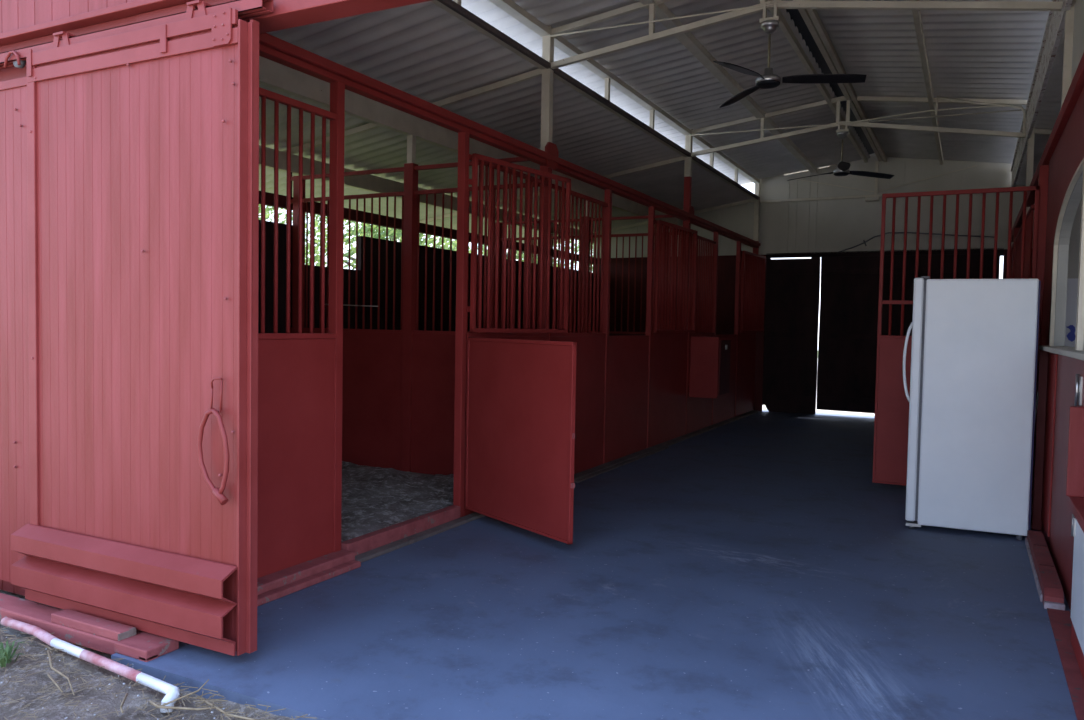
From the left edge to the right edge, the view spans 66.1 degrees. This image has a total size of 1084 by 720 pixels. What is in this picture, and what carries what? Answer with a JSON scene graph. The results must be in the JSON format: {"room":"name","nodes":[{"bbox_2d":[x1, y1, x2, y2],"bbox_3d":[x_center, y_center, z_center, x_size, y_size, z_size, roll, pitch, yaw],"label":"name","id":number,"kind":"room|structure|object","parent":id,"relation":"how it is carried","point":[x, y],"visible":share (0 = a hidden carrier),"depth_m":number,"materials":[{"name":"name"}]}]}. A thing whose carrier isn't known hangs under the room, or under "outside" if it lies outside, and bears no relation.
{"room":"farm building","nodes":[
{"label":"farm building","id":0,"kind":"room"},
{"bbox_2d":[0,580,24,595],"bbox_3d":[-3.000,-0.207,4.420,3.220,2.770,0.090,2,3,27],"label":"wall","id":1,"kind":"structure","parent":0,"point":[4,585],"depth_m":4.27,"materials":[{"name":"red paint"}]},
{"bbox_2d":[0,0,272,69],"bbox_3d":[-2.718,-1.446,4.095,3.730,0.107,0.117,2,3,27],"label":"door track","id":2,"kind":"object","parent":1,"relation":"attached to","point":[197,8],"visible":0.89,"depth_m":3.51,"materials":[{"name":"red metal"}]},
{"bbox_2d":[0,77,29,581],"bbox_3d":[-2.996,-0.166,4.294,1.345,2.540,0.072,2,3,27],"label":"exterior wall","id":3,"kind":"structure","parent":2,"relation":"hanging from","point":[14,311],"depth_m":4.05,"materials":[{"name":"red paint"}]},
{"bbox_2d":[11,8,258,655],"bbox_3d":[-1.799,-0.120,3.597,1.402,2.570,0.160,2,3,27],"label":"sliding door","id":4,"kind":"structure","parent":2,"relation":"hanging from","point":[143,144],"depth_m":3.53,"materials":[{"name":"red paint"}]},
{"bbox_2d":[0,0,431,81],"bbox_3d":[-1.338,-1.415,3.510,6.920,0.180,0.138,2,3,27],"label":"trim","id":5,"kind":"structure","parent":1,"relation":"attached to","point":[286,14],"depth_m":3.33,"materials":[{"name":"wood"}]},
{"bbox_2d":[257,550,360,606],"bbox_3d":[-1.355,1.156,4.312,0.180,0.075,1.120,2,3,27],"label":"trim","id":6,"kind":"structure","parent":1,"relation":"attached to","point":[273,586],"depth_m":4.42,"materials":[{"name":"wood"}]},
{"bbox_2d":[257,87,336,577],"bbox_3d":[-1.408,-0.088,4.306,0.044,2.560,0.975,2,3,27],"label":"panel","id":7,"kind":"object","parent":6,"relation":"on","point":[296,371],"depth_m":4.46,"materials":[{"name":"red paint"}]},
{"bbox_2d":[341,505,459,555],"bbox_3d":[-0.884,1.104,5.392,0.070,0.105,1.205,2,3,27],"label":"door sill","id":8,"kind":"structure","parent":7,"relation":"attached to","point":[378,538],"depth_m":5.30,"materials":[{"name":"wood"}]},
{"bbox_2d":[355,410,757,562],"bbox_3d":[1.250,1.010,9.374,0.150,0.030,10.250,2,3,27],"label":"trim","id":9,"kind":"structure","parent":7,"relation":"attached to","point":[589,473],"depth_m":7.68,"materials":[{"name":"wood"}]},
{"bbox_2d":[602,189,611,463],"bbox_3d":[0.631,-0.311,8.281,0.060,2.740,0.060,2,3,27],"label":"post","id":10,"kind":"object","parent":9,"relation":"on","point":[608,192],"visible":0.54,"depth_m":8.24,"materials":[{"name":"metal"}]},
{"bbox_2d":[464,154,755,515],"bbox_3d":[1.507,-0.297,9.977,0.044,2.600,9.005,2,3,27],"label":"wall","id":11,"kind":"structure","parent":9,"relation":"on","point":[590,357],"depth_m":8.67,"materials":[{"name":"red paint"}]},
{"bbox_2d":[689,336,730,398],"bbox_3d":[2.216,0.086,10.911,0.400,0.780,0.580,2,3,27],"label":"box","id":12,"kind":"object","parent":11,"relation":"attached to","point":[709,356],"visible":1,"depth_m":10.67,"materials":[{"name":"red paint"}]},
{"bbox_2d":[646,206,654,447],"bbox_3d":[1.206,-0.348,9.402,0.060,2.740,0.060,2,3,27],"label":"post","id":13,"kind":"object","parent":9,"relation":"on","point":[651,210],"visible":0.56,"depth_m":9.36,"materials":[{"name":"metal"}]},
{"bbox_2d":[654,220,697,331],"bbox_3d":[1.604,-0.961,9.906,0.033,1.265,1.200,2,3,31],"label":"gate","id":14,"kind":"object","parent":13,"relation":"attached to","point":[693,247],"visible":1,"depth_m":9.86,"materials":[{"name":"metal"}]},
{"bbox_2d":[712,232,718,424],"bbox_3d":[2.422,-0.427,11.767,0.060,2.740,0.060,2,3,27],"label":"post","id":15,"kind":"object","parent":9,"relation":"on","point":[716,234],"visible":0.55,"depth_m":11.71,"materials":[{"name":"red paint"}]},
{"bbox_2d":[734,241,740,415],"bbox_3d":[3.015,-0.465,12.922,0.060,2.740,0.060,2,3,27],"label":"post","id":16,"kind":"object","parent":9,"relation":"on","point":[738,247],"visible":0.56,"depth_m":12.88,"materials":[{"name":"metal"}]},
{"bbox_2d":[740,250,765,331],"bbox_3d":[3.400,-1.077,13.406,0.033,1.265,1.150,2,3,31],"label":"gate","id":17,"kind":"object","parent":16,"relation":"attached to","point":[760,280],"visible":1,"depth_m":13.37,"materials":[{"name":"metal"}]},
{"bbox_2d":[328,81,344,551],"bbox_3d":[-1.178,-0.194,4.761,0.060,2.740,0.060,2,3,27],"label":"post","id":18,"kind":"object","parent":6,"relation":"on","point":[337,89],"visible":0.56,"depth_m":4.72,"materials":[{"name":"metal"}]},
{"bbox_2d":[259,191,593,263],"bbox_3d":[-1.677,-1.658,10.255,0.070,0.120,11.600,2,3,27],"label":"header","id":19,"kind":"object","parent":1,"relation":"attached to","point":[269,197],"visible":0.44,"depth_m":9.71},
{"bbox_2d":[0,0,135,32],"bbox_3d":[-0.090,-1.723,2.762,9.800,0.495,0.050,2,3,27],"label":"wall","id":20,"kind":"structure","parent":0,"point":[14,14],"depth_m":3.90,"materials":[{"name":"red paint"}]},
{"bbox_2d":[0,631,291,719],"bbox_3d":[-1.309,1.315,2.595,9.400,0.085,1.140,2,3,27],"label":"ground","id":21,"kind":"structure","parent":0,"point":[57,710],"depth_m":3.18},
{"bbox_2d":[0,638,31,667],"bbox_3d":[-2.208,1.209,3.427,0.187,0.075,0.212,1,2,10],"label":"grass tuft","id":22,"kind":"object","parent":21,"relation":"on","point":[5,654],"visible":0.98,"depth_m":3.43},
{"bbox_2d":[1,617,179,712],"bbox_3d":[-1.900,1.232,3.456,1.325,0.085,0.085,3,3,35],"label":"drain pipe","id":23,"kind":"object","parent":21,"relation":"on","point":[172,692],"visible":0.93,"depth_m":3.35,"materials":[{"name":"white plastic"}]},
{"bbox_2d":[0,637,224,719],"bbox_3d":[-2.040,1.260,3.037,2.890,0.074,0.864,2,3,27],"label":"gravel","id":24,"kind":"object","parent":21,"relation":"on","point":[6,637],"visible":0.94,"depth_m":3.15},
{"bbox_2d":[0,626,316,719],"bbox_3d":[-1.986,1.248,3.052,3.064,0.083,0.946,2,3,27],"label":"litter","id":25,"kind":"object","parent":21,"relation":"on","point":[56,649],"visible":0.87,"depth_m":3.13,"materials":[{"name":"plant"}]},
{"bbox_2d":[47,650,74,694],"bbox_3d":[-1.881,1.222,3.258,0.032,0.020,0.511,-1,3,-43],"label":"twig","id":26,"kind":"object","parent":25,"relation":"on","point":[48,651],"visible":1,"depth_m":3.27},
{"bbox_2d":[149,679,222,709],"bbox_3d":[-1.296,1.228,3.033,0.251,0.060,0.135,0,3,-22],"label":"twig","id":27,"kind":"object","parent":25,"relation":"on","point":[162,706],"visible":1,"depth_m":3.01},
{"bbox_2d":[197,696,258,719],"bbox_3d":[-1.058,1.262,2.949,0.523,0.013,0.038,2,3,30],"label":"twig","id":28,"kind":"object","parent":25,"relation":"on","point":[206,702],"visible":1,"depth_m":2.98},
{"bbox_2d":[341,461,453,541],"bbox_3d":[-2.185,1.083,6.176,2.860,0.087,3.680,2,3,27],"label":"floor","id":29,"kind":"structure","parent":0,"point":[373,498],"depth_m":6.60,"materials":[{"name":"gravel"}]},
{"bbox_2d":[258,220,593,332],"bbox_3d":[-1.707,-0.254,10.317,0.060,2.370,11.600,2,3,27],"label":"wall","id":30,"kind":"structure","parent":0,"point":[269,226],"depth_m":9.87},
{"bbox_2d":[290,172,291,326],"bbox_3d":[-2.593,-0.475,8.538,0.040,2.930,0.040,2,3,27],"label":"wall post","id":31,"kind":"object","parent":30,"relation":"attached to","point":[291,172],"visible":0.13,"depth_m":8.52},
{"bbox_2d":[550,234,552,328],"bbox_3d":[0.139,-0.652,13.854,0.040,2.930,0.040,2,3,27],"label":"wall post","id":32,"kind":"object","parent":30,"relation":"attached to","point":[551,261],"visible":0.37,"depth_m":13.81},
{"bbox_2d":[0,361,874,658],"bbox_3d":[4.542,1.172,8.953,120.000,0.020,100.000,2,3,27],"label":"ground","id":33,"kind":"structure","parent":0,"point":[10,631],"depth_m":4.39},
{"bbox_2d":[0,593,141,654],"bbox_3d":[-2.446,1.188,3.919,1.560,0.065,0.138,2,3,27],"label":"board","id":34,"kind":"object","parent":33,"relation":"on","point":[26,611],"visible":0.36,"depth_m":3.75,"materials":[{"name":"wood"}]},
{"bbox_2d":[51,609,135,640],"bbox_3d":[-1.964,1.157,3.636,0.473,0.040,0.087,2,3,27],"label":"block","id":35,"kind":"object","parent":34,"relation":"on","point":[91,624],"visible":1,"depth_m":3.61,"materials":[{"name":"red wood"}]},
{"bbox_2d":[290,135,539,474],"bbox_3d":[-1.295,-0.514,7.777,2.850,3.120,0.115,2,3,27],"label":"divider","id":36,"kind":"object","parent":33,"relation":"on","point":[398,390],"visible":0.61,"depth_m":7.78,"materials":[{"name":"red paint"}]},
{"bbox_2d":[259,56,677,224],"bbox_3d":[-0.283,-2.233,9.486,0.070,0.205,11.500,2,3,27],"label":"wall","id":37,"kind":"structure","parent":36,"relation":"on","point":[272,74],"depth_m":7.42,"materials":[{"name":"beige metal"}]},
{"bbox_2d":[283,68,541,154],"bbox_3d":[-1.949,-2.172,8.072,4.428,0.757,0.040,2,3,27],"label":"rafter","id":38,"kind":"object","parent":37,"relation":"on","point":[538,72],"visible":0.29,"depth_m":7.41,"materials":[{"name":"beige metal"}]},
{"bbox_2d":[420,156,684,222],"bbox_3d":[-0.145,-2.289,11.584,4.428,0.757,0.040,2,3,27],"label":"rafter","id":39,"kind":"object","parent":37,"relation":"on","point":[678,159],"visible":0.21,"depth_m":10.91,"materials":[{"name":"beige metal"}]},
{"bbox_2d":[259,145,593,243],"bbox_3d":[-1.666,-2.056,10.202,0.070,0.180,11.500,2,3,27],"label":"beam","id":40,"kind":"structure","parent":39,"relation":"attached to","point":[371,183],"depth_m":9.55,"materials":[{"name":"beige metal"}]},
{"bbox_2d":[537,199,754,245],"bbox_3d":[1.582,-2.401,14.944,4.428,0.757,0.040,2,3,27],"label":"rafter","id":41,"kind":"object","parent":37,"relation":"on","point":[748,200],"visible":0.57,"depth_m":14.31,"materials":[{"name":"beige metal"}]},
{"bbox_2d":[453,132,469,516],"bbox_3d":[-0.575,-0.233,5.934,0.060,2.740,0.060,2,3,27],"label":"post","id":42,"kind":"object","parent":33,"relation":"on","point":[463,137],"visible":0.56,"depth_m":5.91,"materials":[{"name":"metal"}]},
{"bbox_2d":[466,153,570,332],"bbox_3d":[-0.150,-0.843,6.391,0.040,1.265,1.230,3,3,36],"label":"gate","id":43,"kind":"object","parent":42,"relation":"attached to","point":[475,157],"visible":1,"depth_m":6.34,"materials":[{"name":"metal"}]},
{"bbox_2d":[465,337,576,543],"bbox_3d":[-0.175,0.477,5.489,0.042,1.225,1.217,-1,3,-38],"label":"door","id":44,"kind":"structure","parent":42,"relation":"attached to","point":[521,394],"depth_m":5.40,"materials":[{"name":"red paint"}]},
{"bbox_2d":[537,26,558,340],"bbox_3d":[0.030,-0.852,7.098,0.102,3.900,0.220,2,3,27],"label":"post","id":45,"kind":"object","parent":33,"relation":"on","point":[547,145],"visible":0.48,"depth_m":7.03,"materials":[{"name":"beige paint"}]},
{"bbox_2d":[259,33,760,247],"bbox_3d":[0.983,-1.745,8.851,0.095,0.090,11.540,2,3,27],"label":"header beam","id":46,"kind":"structure","parent":45,"relation":"attached to","point":[275,49],"depth_m":5.58,"materials":[{"name":"metal"}]},
{"bbox_2d":[550,0,1062,68],"bbox_3d":[1.696,-2.628,6.175,3.706,0.632,0.060,2,3,27],"label":"roof truss","id":47,"kind":"object","parent":45,"relation":"on","point":[736,13],"visible":0.95,"depth_m":6.27,"materials":[{"name":"beige metal"}]},
{"bbox_2d":[639,0,816,172],"bbox_3d":[1.780,-2.908,8.403,0.100,0.070,11.540,2,3,27],"label":"purlin","id":48,"kind":"structure","parent":47,"relation":"on","point":[687,39],"depth_m":8.39,"materials":[{"name":"beige metal"}]},
{"bbox_2d":[713,2,865,107],"bbox_3d":[1.732,-2.328,6.075,1.165,0.604,1.187,2,3,27],"label":"ceiling fan","id":49,"kind":"object","parent":47,"relation":"hanging from","point":[769,80],"visible":1,"depth_m":6.12,"materials":[{"name":"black metal"}]},
{"bbox_2d":[766,0,867,162],"bbox_3d":[2.485,-2.979,8.039,0.045,0.070,11.540,2,3,27],"label":"ridge purlin","id":50,"kind":"object","parent":47,"relation":"on","point":[784,26],"visible":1,"depth_m":8.43,"materials":[{"name":"beige metal"}]},
{"bbox_2d":[806,0,886,161],"bbox_3d":[2.738,-2.954,7.909,0.045,0.060,11.540,2,3,27],"label":"ridge purlin","id":51,"kind":"object","parent":47,"relation":"attached to","point":[813,13],"visible":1,"depth_m":8.35,"materials":[{"name":"beige metal"}]},
{"bbox_2d":[910,0,942,164],"bbox_3d":[3.443,-2.841,7.551,0.045,0.080,11.540,2,3,27],"label":"purlin","id":52,"kind":"structure","parent":47,"relation":"on","point":[916,13],"depth_m":8.15,"materials":[{"name":"beige metal"}]},
{"bbox_2d":[683,129,693,434],"bbox_3d":[1.835,-0.969,10.610,0.102,3.900,0.220,2,3,27],"label":"post","id":53,"kind":"object","parent":33,"relation":"on","point":[687,207],"visible":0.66,"depth_m":10.54,"materials":[{"name":"red paint"}]},
{"bbox_2d":[691,96,1027,156],"bbox_3d":[3.500,-2.745,9.687,3.706,0.632,0.060,2,3,27],"label":"roof truss","id":54,"kind":"object","parent":53,"relation":"on","point":[837,100],"visible":0.86,"depth_m":9.62,"materials":[{"name":"beige metal"}]},
{"bbox_2d":[798,9,881,160],"bbox_3d":[2.676,-2.970,7.941,0.050,0.050,11.540,2,3,27],"label":"ridge purlin","id":55,"kind":"object","parent":54,"relation":"on","point":[805,15],"visible":0.8,"depth_m":8.38,"materials":[{"name":"beige metal"}]},
{"bbox_2d":[259,1,751,243],"bbox_3d":[-1.138,-2.267,9.856,4.630,0.777,12.020,2,3,27],"label":"ceiling","id":56,"kind":"structure","parent":0,"point":[423,51],"depth_m":8.12,"materials":[{"name":"metal"}]},
{"bbox_2d":[111,409,1076,719],"bbox_3d":[2.660,1.163,8.132,3.640,0.120,12.380,2,3,27],"label":"floor","id":57,"kind":"structure","parent":0,"point":[755,566],"depth_m":4.04,"materials":[{"name":"blue paint"}]},
{"bbox_2d":[115,632,178,661],"bbox_3d":[-1.660,1.210,3.503,0.200,0.065,0.160,2,3,27],"label":"block","id":58,"kind":"object","parent":57,"relation":"on","point":[144,646],"visible":0.76,"depth_m":3.46,"materials":[{"name":"wood"}]},
{"bbox_2d":[903,276,1040,539],"bbox_3d":[3.060,0.305,6.050,0.823,1.787,0.700,2,3,24],"label":"refrigerator","id":59,"kind":"object","parent":57,"relation":"on","point":[972,399],"visible":0.99,"depth_m":5.71,"materials":[{"name":"white metal"}]},
{"bbox_2d":[1034,385,1038,430],"bbox_3d":[3.528,0.515,5.959,0.034,1.194,0.131,3,3,44],"label":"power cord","id":60,"kind":"object","parent":59,"relation":"attached to","point":[1037,395],"visible":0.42,"depth_m":5.92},
{"bbox_2d":[1012,228,1019,278],"bbox_3d":[6.054,-0.317,10.713,0.080,2.740,0.080,2,3,27],"label":"post","id":61,"kind":"object","parent":57,"relation":"on","point":[1016,230],"visible":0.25,"depth_m":10.65,"materials":[{"name":"metal"}]},
{"bbox_2d":[1010,205,1033,278],"bbox_3d":[5.715,-0.226,10.075,0.044,2.600,5.050,2,3,27],"label":"wall","id":62,"kind":"structure","parent":57,"relation":"on","point":[1030,214],"depth_m":8.43,"materials":[{"name":"red paint"}]},
{"bbox_2d":[1026,127,1034,214],"bbox_3d":[5.159,-0.777,8.909,0.060,3.780,0.060,2,3,27],"label":"post","id":63,"kind":"object","parent":57,"relation":"on","point":[1030,145],"visible":0.02,"depth_m":8.83,"materials":[{"name":"beige metal"}]},
{"bbox_2d":[1010,0,1072,186],"bbox_3d":[4.277,-2.459,7.135,0.050,0.340,11.540,2,3,27],"label":"fascia board","id":64,"kind":"object","parent":63,"relation":"attached to","point":[1055,24],"visible":0.94,"depth_m":7.13,"materials":[{"name":"white paint"}]},
{"bbox_2d":[1035,129,1051,134],"bbox_3d":[6.665,-2.102,8.091,3.278,0.573,0.040,2,3,27],"label":"rafter","id":65,"kind":"object","parent":63,"relation":"attached to","point":[1037,131],"visible":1,"depth_m":8.77,"materials":[{"name":"beige metal"}]},
{"bbox_2d":[1031,349,1047,529],"bbox_3d":[3.557,0.567,5.952,0.060,1.290,0.080,2,3,27],"label":"stud","id":66,"kind":"object","parent":57,"relation":"on","point":[1036,521],"visible":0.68,"depth_m":5.92,"materials":[{"name":"wood"}]},
{"bbox_2d":[1031,165,1048,505],"bbox_3d":[4.008,-0.184,6.730,0.090,2.740,0.090,2,3,27],"label":"post","id":67,"kind":"object","parent":57,"relation":"on","point":[1043,178],"visible":0.28,"depth_m":6.66,"materials":[{"name":"red paint"}]},
{"bbox_2d":[872,186,1039,485],"bbox_3d":[3.426,-0.160,6.963,1.165,2.500,0.036,2,3,27],"label":"gate","id":68,"kind":"object","parent":67,"relation":"attached to","point":[891,419],"visible":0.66,"depth_m":7.14,"materials":[{"name":"red paint"}]},
{"bbox_2d":[1025,530,1064,609],"bbox_3d":[2.930,1.200,4.878,0.101,0.093,1.480,2,3,27],"label":"curb","id":69,"kind":"object","parent":57,"relation":"on","point":[1048,584],"visible":1,"depth_m":4.62,"materials":[{"name":"wood"}]},
{"bbox_2d":[1070,514,1083,679],"bbox_3d":[2.080,0.997,3.112,0.062,0.602,1.475,2,3,27],"label":"base cabinet","id":70,"kind":"object","parent":57,"relation":"on","point":[1077,596],"visible":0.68,"depth_m":3.56,"materials":[{"name":"white paint"}]},
{"bbox_2d":[461,0,870,184],"bbox_3d":[1.481,-2.913,8.478,2.300,0.334,12.040,2,3,27],"label":"ceiling","id":71,"kind":"structure","parent":0,"point":[665,72],"depth_m":8.44,"materials":[{"name":"metal"}]},
{"bbox_2d":[593,153,1033,411],"bbox_3d":[5.265,-1.098,13.258,9.720,4.356,0.050,2,3,27],"label":"wall","id":72,"kind":"structure","parent":0,"point":[842,224],"depth_m":13.48,"materials":[{"name":"paint"}]},
{"bbox_2d":[430,0,759,199],"bbox_3d":[0.972,-2.530,8.831,0.080,0.050,11.540,2,3,27],"label":"sill","id":73,"kind":"structure","parent":72,"relation":"attached to","point":[450,6],"depth_m":7.35,"materials":[{"name":"metal"}]},
{"bbox_2d":[604,78,609,100],"bbox_3d":[0.641,-2.624,8.177,0.045,0.270,0.045,2,3,27],"label":"post","id":74,"kind":"object","parent":73,"relation":"on","point":[607,80],"visible":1,"depth_m":8.16,"materials":[{"name":"beige metal"}]},
{"bbox_2d":[649,109,654,128],"bbox_3d":[1.230,-2.662,9.324,0.045,0.270,0.045,2,3,27],"label":"post","id":75,"kind":"object","parent":73,"relation":"on","point":[652,111],"visible":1,"depth_m":9.30,"materials":[{"name":"beige metal"}]},
{"bbox_2d":[489,0,759,183],"bbox_3d":[0.973,-2.806,8.821,0.090,0.052,11.540,2,3,27],"label":"header","id":76,"kind":"object","parent":72,"relation":"attached to","point":[514,10],"visible":1,"depth_m":8.13,"materials":[{"name":"beige metal"}]},
{"bbox_2d":[763,257,820,413],"bbox_3d":[4.139,-0.457,13.900,0.898,2.680,0.055,2,3,27],"label":"sliding door","id":77,"kind":"structure","parent":72,"relation":"in","point":[792,285],"depth_m":13.88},
{"bbox_2d":[636,162,980,255],"bbox_3d":[4.140,-2.457,13.756,5.466,1.368,0.012,2,3,27],"label":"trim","id":78,"kind":"structure","parent":72,"relation":"attached to","point":[904,162],"depth_m":13.59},
{"bbox_2d":[760,194,881,202],"bbox_3d":[5.266,-2.587,13.145,3.700,0.040,0.037,2,3,27],"label":"girt","id":79,"kind":"object","parent":72,"relation":"attached to","point":[877,195],"visible":0.56,"depth_m":13.51,"materials":[{"name":"beige metal"}]},
{"bbox_2d":[875,161,878,194],"bbox_3d":[5.271,-2.866,13.133,0.040,0.520,0.037,2,3,27],"label":"post","id":80,"kind":"object","parent":79,"relation":"on","point":[877,162],"visible":0.86,"depth_m":13.12,"materials":[{"name":"beige metal"}]},
{"bbox_2d":[781,0,873,154],"bbox_3d":[2.597,-3.068,7.899,0.600,0.069,12.040,2,3,27],"label":"ceiling beam","id":81,"kind":"structure","parent":72,"relation":"attached to","point":[795,14],"depth_m":8.61,"materials":[{"name":"metal"}]},
{"bbox_2d":[865,197,878,201],"bbox_3d":[5.211,-2.537,13.151,0.200,0.058,0.104,2,3,27],"label":"junction box","id":82,"kind":"object","parent":72,"relation":"attached to","point":[867,199],"visible":1,"depth_m":13.11,"materials":[{"name":"beige metal"}]},
{"bbox_2d":[766,248,1003,257],"bbox_3d":[5.323,-1.688,13.206,3.490,0.078,0.045,2,3,27],"label":"trim","id":83,"kind":"structure","parent":72,"relation":"attached to","point":[950,251],"depth_m":13.23,"materials":[{"name":"wood"}]},
{"bbox_2d":[817,254,1003,412],"bbox_3d":[5.721,-0.424,13.088,2.646,2.620,0.055,2,3,27],"label":"sliding door","id":84,"kind":"structure","parent":72,"relation":"in","point":[849,289],"depth_m":13.40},
{"bbox_2d":[837,232,993,252],"bbox_3d":[5.766,-1.837,12.920,2.254,0.309,0.030,2,3,27],"label":"cable","id":85,"kind":"object","parent":72,"relation":"attached to","point":[864,242],"visible":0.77,"depth_m":12.95,"materials":[{"name":"grey rubber"}]},
{"bbox_2d":[787,122,894,180],"bbox_3d":[3.392,-2.449,9.627,1.196,0.604,1.152,2,3,27],"label":"ceiling fan","id":86,"kind":"object","parent":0,"point":[843,167],"visible":1,"depth_m":9.68,"materials":[{"name":"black metal"}]},
{"bbox_2d":[812,0,1051,162],"bbox_3d":[3.709,-2.824,7.336,2.390,0.346,12.040,2,3,27],"label":"ceiling","id":87,"kind":"structure","parent":0,"point":[971,54],"depth_m":8.19,"materials":[{"name":"metal"}]},
{"bbox_2d":[851,96,1025,133],"bbox_3d":[4.320,-2.655,9.165,1.742,0.482,0.024,2,3,27],"label":"conduit","id":88,"kind":"object","parent":87,"relation":"attached to","point":[938,97],"visible":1,"depth_m":9.02,"materials":[{"name":"beige metal"}]},
{"bbox_2d":[1016,27,1064,184],"bbox_3d":[5.792,-2.084,6.301,3.390,0.578,12.020,2,3,27],"label":"ceiling","id":89,"kind":"structure","parent":0,"point":[1050,107],"depth_m":8.08,"materials":[{"name":"metal"}]},
{"bbox_2d":[1041,0,1083,610],"bbox_3d":[2.817,-0.472,4.296,0.060,3.480,5.000,2,3,27],"label":"wall","id":90,"kind":"structure","parent":0,"point":[1068,153],"depth_m":5.00,"materials":[{"name":"red wood"}]},
{"bbox_2d":[1011,53,1083,241],"bbox_3d":[4.298,-1.614,7.163,0.080,0.090,11.520,2,3,27],"label":"header beam","id":91,"kind":"structure","parent":90,"relation":"on","point":[1076,87],"depth_m":5.48,"materials":[{"name":"red paint"}]},
{"bbox_2d":[1061,0,1075,106],"bbox_3d":[3.380,-2.073,5.337,0.060,0.950,0.060,2,3,27],"label":"post","id":92,"kind":"object","parent":91,"relation":"on","point":[1069,14],"visible":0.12,"depth_m":5.32,"materials":[{"name":"beige metal"}]},
{"bbox_2d":[1041,352,1057,536],"bbox_3d":[3.392,0.540,5.575,0.012,1.170,0.580,2,3,27],"label":"trim board","id":93,"kind":"object","parent":90,"relation":"attached to","point":[1052,358],"visible":1,"depth_m":5.48,"materials":[{"name":"red paint"}]},
{"bbox_2d":[1039,158,1083,360],"bbox_3d":[2.852,-0.533,4.383,0.160,1.025,3.430,2,3,27],"label":"window","id":94,"kind":"structure","parent":90,"relation":"in","point":[1074,193],"depth_m":5.44,"materials":[{"name":"beige metal"}]},
{"bbox_2d":[1047,608,1083,719],"bbox_3d":[2.026,1.304,3.051,0.125,0.008,2.600,2,3,27],"label":"trim","id":95,"kind":"structure","parent":90,"relation":"attached to","point":[1060,620],"depth_m":3.60,"materials":[{"name":"wood"}]},
{"bbox_2d":[1065,406,1083,531],"bbox_3d":[2.092,0.463,3.114,0.085,0.455,1.620,2,3,27],"label":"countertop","id":96,"kind":"structure","parent":90,"relation":"attached to","point":[1074,491],"depth_m":3.78,"materials":[{"name":"red wood"}]},
{"bbox_2d":[1074,374,1082,405],"bbox_3d":[2.675,0.152,4.147,0.020,0.160,0.089,2,3,17],"label":"hinge plate","id":97,"kind":"object","parent":90,"relation":"attached to","point":[1079,379],"visible":0.98,"depth_m":4.17,"materials":[{"name":"silver metal"}]},
{"bbox_2d":[1068,198,1083,348],"bbox_3d":[3.317,-0.065,4.097,1.040,2.700,5.080,2,3,27],"label":"wall","id":98,"kind":"structure","parent":0,"point":[1074,244],"depth_m":6.45,"materials":[{"name":"paint"}]},
{"bbox_2d":[1064,278,1077,346],"bbox_3d":[4.089,-0.367,6.468,0.120,0.530,0.014,2,3,27],"label":"poster","id":99,"kind":"object","parent":98,"relation":"attached to","point":[1072,283],"visible":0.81,"depth_m":6.46,"materials":[{"name":"white paper"}]},
{"bbox_3d":[1.362,0.852,13.079,2.860,0.085,3.750,2,3,27],"label":"floor","id":100,"kind":"structure","parent":0,"visible":0},
{"bbox_2d":[753,179,759,409],"bbox_3d":[3.570,-1.082,14.011,0.080,3.900,0.080,2,3,27],"label":"post","id":101,"kind":"object","parent":100,"relation":"on","point":[757,185],"visible":0.34,"depth_m":13.93,"materials":[{"name":"red paint"}]},
{"bbox_3d":[-0.226,-2.140,2.902,11.200,1.420,0.080,2,3,27],"label":"wall","id":102,"kind":"structure","parent":0,"visible":0},
{"bbox_2d":[0,0,194,45],"bbox_3d":[-0.096,-1.464,2.770,9.800,0.029,0.075,2,3,27],"label":"trim","id":103,"kind":"structure","parent":102,"relation":"attached to","point":[129,9],"depth_m":3.75,"materials":[{"name":"wood"}]},
{"label":"outside","id":104,"kind":"structure","parent":0,"visible":0},
{"label":"ground","id":105,"kind":"structure","parent":104,"visible":0},
{"bbox_2d":[259,204,316,223],"bbox_3d":[-5.543,-2.036,12.524,4.188,5.822,4.277,1,2,9],"label":"tree","id":106,"kind":"object","parent":105,"relation":"on","point":[267,209],"visible":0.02,"depth_m":12.98,"materials":[{"name":"green plant"}]},
{"bbox_2d":[259,206,326,265],"bbox_3d":[-7.051,-2.826,18.077,4.742,6.870,4.655,0,3,-16],"label":"tree","id":107,"kind":"object","parent":105,"relation":"on","point":[281,213],"visible":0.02,"depth_m":18.32,"materials":[{"name":"green plant"}]},
{"bbox_2d":[278,208,437,268],"bbox_3d":[-5.097,-3.170,23.500,4.953,7.166,5.257,2,3,27],"label":"tree","id":108,"kind":"object","parent":105,"relation":"on","point":[316,216],"visible":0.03,"depth_m":22.82,"materials":[{"name":"green plant"}]},
{"bbox_2d":[305,217,487,268],"bbox_3d":[-2.956,-2.068,16.899,4.134,5.608,4.117,-1,3,-35],"label":"tree","id":109,"kind":"object","parent":105,"relation":"on","point":[430,240],"visible":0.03,"depth_m":16.05,"materials":[{"name":"green plant"}]},
{"bbox_2d":[440,237,564,266],"bbox_3d":[-1.127,-2.413,21.072,4.211,6.006,4.510,1,2,4],"label":"tree","id":110,"kind":"object","parent":105,"relation":"on","point":[517,252],"visible":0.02,"depth_m":20.22,"materials":[{"name":"green plant"}]},
{"bbox_2d":[483,241,592,269],"bbox_3d":[0.102,-3.034,26.549,5.198,6.823,4.902,1,2,-1],"label":"tree","id":111,"kind":"object","parent":105,"relation":"on","point":[570,241],"visible":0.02,"depth_m":26.71,"materials":[{"name":"green plant"}]},
{"bbox_3d":[-0.419,0.970,9.612,2.860,0.084,3.850,2,3,27],"label":"floor","id":112,"kind":"structure","parent":0,"visible":0},
{"bbox_2d":[494,201,680,335],"bbox_3d":[0.515,-0.631,11.300,2.850,3.120,0.090,2,3,27],"label":"divider","id":113,"kind":"object","parent":112,"relation":"on","point":[611,333],"visible":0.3,"depth_m":11.19,"materials":[{"name":"red paint"}]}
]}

